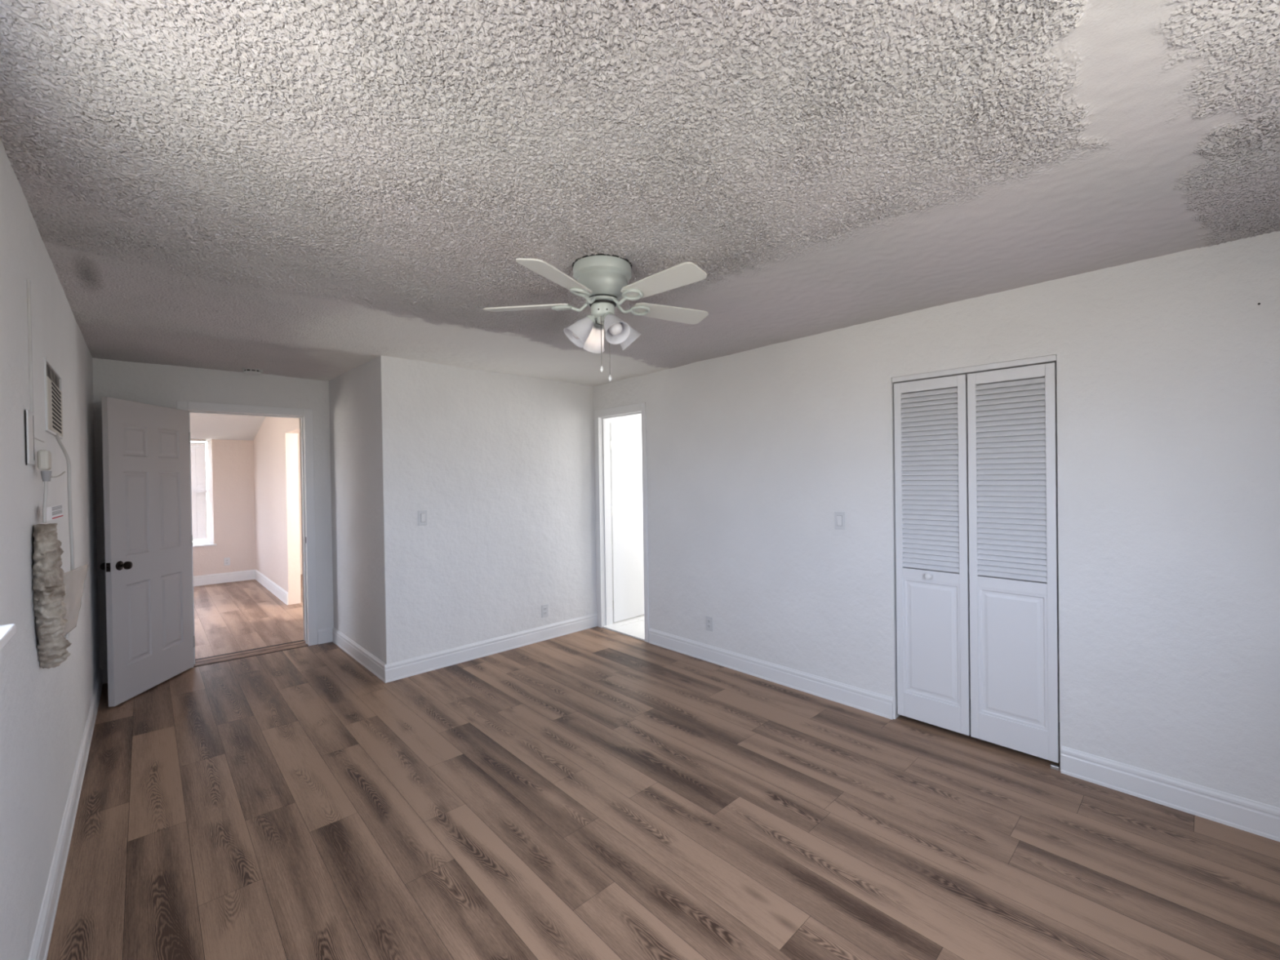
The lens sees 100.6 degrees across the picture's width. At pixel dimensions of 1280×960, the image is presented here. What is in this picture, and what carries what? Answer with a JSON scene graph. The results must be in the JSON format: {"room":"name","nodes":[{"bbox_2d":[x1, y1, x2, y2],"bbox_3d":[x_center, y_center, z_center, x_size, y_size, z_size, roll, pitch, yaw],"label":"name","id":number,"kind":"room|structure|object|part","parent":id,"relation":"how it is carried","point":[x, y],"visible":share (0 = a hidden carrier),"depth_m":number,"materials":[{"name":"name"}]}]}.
{"room":"empty bedroom","nodes":[
{"label":"empty bedroom","id":0,"kind":"room"},
{"bbox_2d":[0,138,99,959],"bbox_3d":[-1.973,0.283,1.613,0.166,2.570,6.614,-1,1,-43],"label":"wall","id":1,"kind":"structure","parent":0,"point":[44,712],"depth_m":1.67,"materials":[{"name":"paint"}]},
{"bbox_2d":[0,623,15,651],"bbox_3d":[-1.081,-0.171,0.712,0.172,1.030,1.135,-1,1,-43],"label":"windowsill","id":2,"kind":"structure","parent":1,"relation":"in","point":[7,632],"depth_m":1.13,"materials":[{"name":"white paint"}]},
{"bbox_2d":[24,408,35,465],"bbox_3d":[-1.932,-0.132,1.684,0.008,0.173,0.122,-1,1,-43],"label":"electrical panel","id":3,"kind":"object","parent":1,"relation":"attached to","point":[28,415],"visible":1,"depth_m":1.66,"materials":[{"name":"white plastic"}]},
{"bbox_2d":[26,279,45,442],"bbox_3d":[-2.074,-0.393,1.827,0.008,0.510,0.292,-1,1,-43],"label":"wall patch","id":4,"kind":"structure","parent":1,"relation":"attached to","point":[34,304],"depth_m":1.80,"materials":[{"name":"paint"}]},
{"bbox_2d":[36,449,65,522],"bbox_3d":[-2.104,0.022,1.923,0.036,0.242,0.437,-1,1,-39],"label":"power cord","id":5,"kind":"object","parent":1,"relation":"attached to","point":[44,456],"visible":1,"depth_m":1.78,"materials":[{"name":"beige plastic"}]},
{"bbox_3d":[-1.986,0.069,1.775,0.010,0.146,0.034,-1,1,-34],"label":"cord","id":6,"kind":"part","parent":5,"relation":"part of","materials":[{"name":"grey plastic"}]},
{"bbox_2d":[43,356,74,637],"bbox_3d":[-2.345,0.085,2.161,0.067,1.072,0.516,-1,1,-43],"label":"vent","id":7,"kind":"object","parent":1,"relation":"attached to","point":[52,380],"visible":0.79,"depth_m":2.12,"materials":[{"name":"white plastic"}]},
{"bbox_3d":[-2.369,-0.316,2.141,0.019,0.270,0.516,-1,1,-43],"label":"sleeve frame","id":8,"kind":"part","parent":7,"relation":"part of","materials":[{"name":"white plastic"}]},
{"bbox_2d":[46,376,62,436],"bbox_3d":[-2.364,-0.287,2.145,0.011,0.197,0.470,-1,1,-43],"label":"grille","id":9,"kind":"object","parent":7,"relation":"attached to","point":[55,415],"depth_m":2.11,"materials":[{"name":"white metal"}]},
{"bbox_2d":[31,523,88,668],"bbox_3d":[-2.041,0.391,1.868,0.079,0.495,0.489,-1,1,-38],"label":"bundle","id":10,"kind":"object","parent":1,"relation":"attached to","point":[57,594],"visible":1,"depth_m":1.74,"materials":[{"name":"beige fabric"}]},
{"bbox_2d":[28,666,102,959],"bbox_3d":[-1.891,1.451,1.683,0.022,0.130,6.294,-1,1,-43],"label":"baseboard","id":11,"kind":"structure","parent":1,"relation":"attached to","point":[43,931],"depth_m":2.08,"materials":[{"name":"white paint"}]},
{"bbox_2d":[92,357,333,684],"bbox_3d":[-3.465,0.282,4.614,1.942,2.570,0.220,-1,1,-40],"label":"wall","id":12,"kind":"structure","parent":0,"point":[157,384],"depth_m":4.43,"materials":[{"name":"paint"}]},
{"bbox_2d":[100,396,195,706],"bbox_3d":[-3.595,0.479,3.920,0.175,2.066,0.783,-1,0,-8],"label":"door","id":13,"kind":"structure","parent":12,"relation":"in","point":[147,566],"depth_m":3.84,"materials":[{"name":"grey paint"}]},
{"bbox_3d":[-3.603,0.583,3.600,0.070,0.064,0.064,-1,0,-8],"label":"handle","id":14,"kind":"part","parent":13,"relation":"part of","materials":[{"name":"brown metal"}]},
{"bbox_3d":[-3.542,0.582,3.538,0.025,0.060,0.011,-1,0,-8],"label":"latch plate","id":15,"kind":"part","parent":13,"relation":"part of","materials":[{"name":"brown metal"}]},
{"bbox_3d":[-3.499,0.581,3.614,0.070,0.064,0.064,-1,0,-8],"label":"handle","id":16,"kind":"part","parent":13,"relation":"part of","materials":[{"name":"brown metal"}]},
{"bbox_2d":[176,400,317,667],"bbox_3d":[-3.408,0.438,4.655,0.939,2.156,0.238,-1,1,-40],"label":"door frame","id":17,"kind":"structure","parent":12,"relation":"attached to","point":[305,415],"depth_m":4.83,"materials":[{"name":"white paint"}]},
{"bbox_2d":[317,626,333,644],"bbox_3d":[-2.907,1.441,4.923,0.128,0.130,0.017,-1,1,-40],"label":"baseboard","id":18,"kind":"structure","parent":12,"relation":"attached to","point":[324,635],"depth_m":4.92,"materials":[{"name":"white paint"}]},
{"bbox_2d":[192,439,256,576],"bbox_3d":[-6.863,-0.030,7.506,2.920,3.250,0.160,-1,1,-43],"label":"wall","id":19,"kind":"structure","parent":0,"point":[232,460],"depth_m":8.04,"materials":[{"name":"beige paint"}]},
{"bbox_2d":[192,440,216,546],"bbox_3d":[-6.770,0.186,7.536,1.170,1.591,0.138,-1,1,-43],"label":"window","id":20,"kind":"structure","parent":19,"relation":"in","point":[206,543],"depth_m":7.91,"materials":[{"name":"white paint"}]},
{"bbox_2d":[190,439,208,540],"bbox_3d":[-6.764,0.148,7.514,1.000,1.480,0.027,-1,1,-43],"label":"window blind","id":21,"kind":"object","parent":20,"relation":"attached to","point":[198,477],"visible":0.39,"depth_m":7.79,"materials":[{"name":"grey plastic"}]},
{"bbox_3d":[-6.741,0.969,7.524,1.170,0.025,0.088,-1,1,-43],"label":"sill","id":22,"kind":"part","parent":20,"relation":"part of","materials":[{"name":"white paint"}]},
{"bbox_2d":[193,568,256,586],"bbox_3d":[-6.859,1.479,7.380,2.505,0.150,0.017,-1,1,-43],"label":"baseboard","id":23,"kind":"structure","parent":19,"relation":"attached to","point":[219,578],"depth_m":7.96,"materials":[{"name":"white paint"}]},
{"bbox_2d":[223,557,230,565],"bbox_3d":[-6.208,1.227,7.995,0.072,0.116,0.009,-1,1,-43],"label":"electrical outlet","id":24,"kind":"object","parent":19,"relation":"attached to","point":[226,560],"visible":1,"depth_m":7.99,"materials":[{"name":"white plastic"}]},
{"bbox_2d":[190,413,265,440],"bbox_3d":[-5.472,-1.153,5.843,2.820,1.160,4.400,-1,1,-43],"label":"ceiling","id":25,"kind":"structure","parent":0,"point":[208,427],"depth_m":7.53,"materials":[{"name":"white paint"}]},
{"bbox_2d":[193,574,303,659],"bbox_3d":[-4.415,1.547,6.813,5.600,0.050,4.400,-1,1,-43],"label":"floor","id":26,"kind":"structure","parent":0,"point":[229,617],"depth_m":5.85,"materials":[{"name":"wood"}]},
{"bbox_2d":[297,433,302,574],"bbox_3d":[-4.808,0.226,9.260,2.790,2.650,0.100,-1,1,-43],"label":"window","id":27,"kind":"structure","parent":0,"point":[299,458],"depth_m":8.57,"materials":[{"name":"beige paint"}]},
{"bbox_2d":[253,355,403,664],"bbox_3d":[-3.891,-0.164,6.126,0.168,3.450,5.917,-1,1,-44],"label":"wall","id":28,"kind":"structure","parent":0,"point":[352,393],"depth_m":4.51,"materials":[{"name":"paint"}]},
{"bbox_2d":[254,569,288,604],"bbox_3d":[-5.124,1.454,7.356,0.017,0.150,2.420,-1,1,-43],"label":"baseboard","id":29,"kind":"structure","parent":28,"relation":"attached to","point":[273,588],"depth_m":7.16,"materials":[{"name":"white paint"}]},
{"bbox_2d":[332,626,386,682],"bbox_3d":[-2.377,1.437,4.453,0.017,0.130,1.421,-1,1,-44],"label":"baseboard","id":30,"kind":"structure","parent":28,"relation":"attached to","point":[374,664],"depth_m":4.37,"materials":[{"name":"white paint"}]},
{"bbox_2d":[375,355,596,664],"bbox_3d":[-1.180,0.247,4.714,2.111,2.570,0.120,-1,1,-44],"label":"wall","id":31,"kind":"structure","parent":0,"point":[500,466],"depth_m":4.51,"materials":[{"name":"paint"}]},
{"bbox_2d":[417,510,427,525],"bbox_3d":[-1.687,0.294,4.131,0.072,0.116,0.013,-1,1,-44],"label":"light switch","id":32,"kind":"object","parent":31,"relation":"attached to","point":[422,514],"visible":1,"depth_m":4.13,"materials":[{"name":"white plastic"}]},
{"bbox_2d":[384,613,597,683],"bbox_3d":[-1.157,1.417,4.634,2.027,0.130,0.017,-1,1,-44],"label":"baseboard","id":33,"kind":"structure","parent":31,"relation":"attached to","point":[436,660],"depth_m":4.47,"materials":[{"name":"white paint"}]},
{"bbox_2d":[541,604,548,617],"bbox_3d":[-0.877,1.208,4.912,0.072,0.116,0.009,-1,1,-44],"label":"electrical outlet","id":34,"kind":"object","parent":31,"relation":"attached to","point":[544,608],"visible":1,"depth_m":4.91,"materials":[{"name":"white plastic"}]},
{"bbox_2d":[609,413,641,424],"bbox_3d":[-0.153,0.218,6.424,1.660,2.570,0.100,-1,1,-43],"label":"wall","id":35,"kind":"structure","parent":0,"point":[635,419],"depth_m":6.38,"materials":[{"name":"white paint"}]},
{"bbox_2d":[0,0,1279,386],"bbox_3d":[-0.630,-0.936,2.878,3.758,0.048,6.538,-1,1,-43],"label":"ceiling","id":36,"kind":"structure","parent":0,"point":[310,189],"depth_m":1.56,"materials":[{"name":"white paint"}]},
{"bbox_2d":[241,368,262,374],"bbox_3d":[-3.230,-0.900,4.432,0.140,0.041,0.140,-1,1,-43],"label":"smoke detector","id":37,"kind":"object","parent":36,"relation":"attached to","point":[246,371],"visible":1,"depth_m":4.40,"materials":[{"name":"white plastic"}]},
{"bbox_2d":[483,253,708,381],"bbox_3d":[-0.137,-0.692,2.337,1.047,0.518,1.017,-1,1,-43],"label":"ceiling fan","id":38,"kind":"object","parent":36,"relation":"hanging from","point":[601,279],"visible":1,"depth_m":2.27,"materials":[{"name":"white metal"}]},
{"bbox_3d":[-0.506,-0.779,2.402,0.390,0.032,0.124,-1,0,8],"label":"fan blade","id":39,"kind":"part","parent":38,"relation":"part of","materials":[{"name":"white laminate"}]},
{"bbox_3d":[-0.315,-0.779,2.045,0.124,0.032,0.390,-1,0,26],"label":"fan blade","id":40,"kind":"part","parent":38,"relation":"part of","materials":[{"name":"white laminate"}]},
{"bbox_3d":[-0.258,-0.659,2.327,0.080,0.086,0.060,-1,1,-43],"label":"light bulb","id":41,"kind":"part","parent":38,"relation":"part of","materials":[{"name":"white glass"}]},
{"bbox_3d":[-0.274,-0.647,2.327,0.131,0.136,0.110,-1,1,-43],"label":"lamp shade","id":42,"kind":"part","parent":38,"relation":"part of","materials":[{"name":"white glass"}]},
{"bbox_3d":[-0.209,-0.707,2.340,0.071,0.059,0.048,-1,0,-19],"label":"lamp arm","id":43,"kind":"part","parent":38,"relation":"part of","materials":[{"name":"white metal"}]},
{"bbox_3d":[-0.206,-0.649,2.461,0.112,0.136,0.133,-1,1,-43],"label":"lamp shade","id":44,"kind":"part","parent":38,"relation":"part of","materials":[{"name":"white glass"}]},
{"bbox_3d":[-0.182,-0.708,2.402,0.050,0.059,0.071,-1,1,-43],"label":"lamp arm","id":45,"kind":"part","parent":38,"relation":"part of","materials":[{"name":"white metal"}]},
{"bbox_3d":[-0.169,-0.606,2.320,0.003,0.215,0.003,-1,1,-43],"label":"pull chain","id":46,"kind":"part","parent":38,"relation":"part of","materials":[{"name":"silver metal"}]},
{"bbox_3d":[-0.133,-0.586,2.318,0.003,0.255,0.003,-1,1,-43],"label":"pull chain","id":47,"kind":"part","parent":38,"relation":"part of","materials":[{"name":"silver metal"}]},
{"bbox_3d":[-0.113,-0.660,2.272,0.060,0.086,0.082,-1,1,-43],"label":"light bulb","id":48,"kind":"part","parent":38,"relation":"part of","materials":[{"name":"white glass"}]},
{"bbox_3d":[-0.108,-0.649,2.260,0.113,0.136,0.134,-1,1,-43],"label":"lamp shade","id":49,"kind":"part","parent":38,"relation":"part of","materials":[{"name":"white glass"}]},
{"bbox_3d":[-0.051,-0.651,2.386,0.131,0.136,0.110,-1,1,-43],"label":"lamp shade","id":50,"kind":"part","parent":38,"relation":"part of","materials":[{"name":"white glass"}]},
{"bbox_3d":[0.088,-0.785,2.120,0.129,0.032,0.393,-1,1,-43],"label":"fan blade","id":51,"kind":"part","parent":38,"relation":"part of","materials":[{"name":"white laminate"}]},
{"bbox_3d":[0.139,-0.789,2.518,0.390,0.032,0.124,-1,1,-28],"label":"fan blade","id":52,"kind":"part","parent":38,"relation":"part of","materials":[{"name":"white laminate"}]},
{"bbox_2d":[46,614,1279,959],"bbox_3d":[0.117,1.495,3.507,5.630,0.054,6.420,-1,1,-43],"label":"floor","id":53,"kind":"structure","parent":0,"point":[597,793],"depth_m":2.24,"materials":[{"name":"wood"}]},
{"bbox_2d":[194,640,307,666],"bbox_3d":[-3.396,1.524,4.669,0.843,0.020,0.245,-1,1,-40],"label":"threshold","id":54,"kind":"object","parent":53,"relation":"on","point":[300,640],"visible":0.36,"depth_m":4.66,"materials":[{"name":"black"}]},
{"bbox_2d":[193,640,308,666],"bbox_3d":[-3.391,1.523,4.663,0.803,0.024,0.192,-1,1,-40],"label":"threshold","id":55,"kind":"object","parent":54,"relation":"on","point":[302,644],"visible":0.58,"depth_m":4.63,"materials":[{"name":"brown wood"}]},
{"bbox_2d":[602,623,644,640],"bbox_3d":[-0.112,1.461,5.097,0.139,0.024,0.621,-1,1,-43],"label":"threshold","id":56,"kind":"object","parent":53,"relation":"on","point":[620,629],"visible":0.76,"depth_m":5.09,"materials":[{"name":"white tile"}]},
{"bbox_2d":[593,231,1279,808],"bbox_3d":[1.299,0.219,3.559,0.133,2.570,4.989,-1,1,-43],"label":"wall","id":57,"kind":"structure","parent":0,"point":[1168,366],"depth_m":2.56,"materials":[{"name":"paint"}]},
{"bbox_2d":[595,402,648,642],"bbox_3d":[-0.135,0.383,5.088,0.148,2.160,0.723,-1,1,-43],"label":"door frame","id":58,"kind":"structure","parent":57,"relation":"attached to","point":[602,451],"depth_m":5.28,"materials":[{"name":"white paint"}]},
{"bbox_2d":[609,422,644,622],"bbox_3d":[-0.053,0.425,5.582,0.618,2.030,0.105,-1,1,-43],"label":"door","id":59,"kind":"structure","parent":57,"relation":"in","point":[625,439],"depth_m":5.53,"materials":[{"name":"white paint"}]},
{"bbox_2d":[705,615,712,631],"bbox_3d":[0.556,1.154,4.273,0.009,0.116,0.072,-1,1,-43],"label":"electrical outlet","id":60,"kind":"object","parent":57,"relation":"attached to","point":[708,619],"visible":1,"depth_m":4.27,"materials":[{"name":"white plastic"}]},
{"bbox_2d":[648,628,893,719],"bbox_3d":[0.809,1.393,4.003,0.018,0.130,2.122,-1,1,-43],"label":"baseboard","id":61,"kind":"structure","parent":57,"relation":"attached to","point":[874,703],"depth_m":3.77,"materials":[{"name":"white paint"}]},
{"bbox_2d":[834,511,844,529],"bbox_3d":[1.297,0.265,3.457,0.013,0.116,0.072,-1,1,-43],"label":"light switch","id":62,"kind":"object","parent":57,"relation":"attached to","point":[839,517],"visible":1,"depth_m":3.46,"materials":[{"name":"white plastic"}]},
{"bbox_2d":[892,354,1056,382],"bbox_3d":[1.808,-0.606,2.939,0.046,0.030,0.791,-1,1,-43],"label":"door frame","id":63,"kind":"structure","parent":57,"relation":"attached to","point":[1051,358],"depth_m":2.88,"materials":[{"name":"white paint"}]},
{"bbox_2d":[893,361,1059,770],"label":"door","id":64,"kind":"structure","parent":57,"relation":"in","point":[1009,655],"depth_m":2.90,"materials":[{"name":"white paint"}]},
{"bbox_3d":[1.669,0.556,3.074,0.035,0.040,0.040,-1,1,-43],"label":"knob","id":65,"kind":"part","parent":64,"relation":"part of","materials":[{"name":"white plastic"}]},
{"bbox_3d":[1.696,0.931,3.095,0.012,0.690,0.304,-1,1,-43],"label":"raised panel","id":66,"kind":"part","parent":64,"relation":"part of","materials":[{"name":"white paint"}]},
{"bbox_3d":[1.689,0.419,3.092,0.026,2.005,0.384,-1,1,-43],"label":"panel","id":67,"kind":"part","parent":64,"relation":"part of","materials":[{"name":"white paint"}]},
{"bbox_3d":[1.965,0.930,2.808,0.012,0.690,0.306,-1,1,-43],"label":"raised panel","id":68,"kind":"part","parent":64,"relation":"part of","materials":[{"name":"white paint"}]},
{"bbox_3d":[1.958,0.417,2.805,0.026,2.005,0.386,-1,1,-43],"label":"panel","id":69,"kind":"part","parent":64,"relation":"part of","materials":[{"name":"white paint"}]},
{"bbox_2d":[1060,745,1279,841],"bbox_3d":[2.473,1.382,2.225,0.018,0.130,1.128,-1,1,-43],"label":"baseboard","id":70,"kind":"structure","parent":57,"relation":"attached to","point":[1255,817],"depth_m":2.34,"materials":[{"name":"white paint"}]}
]}

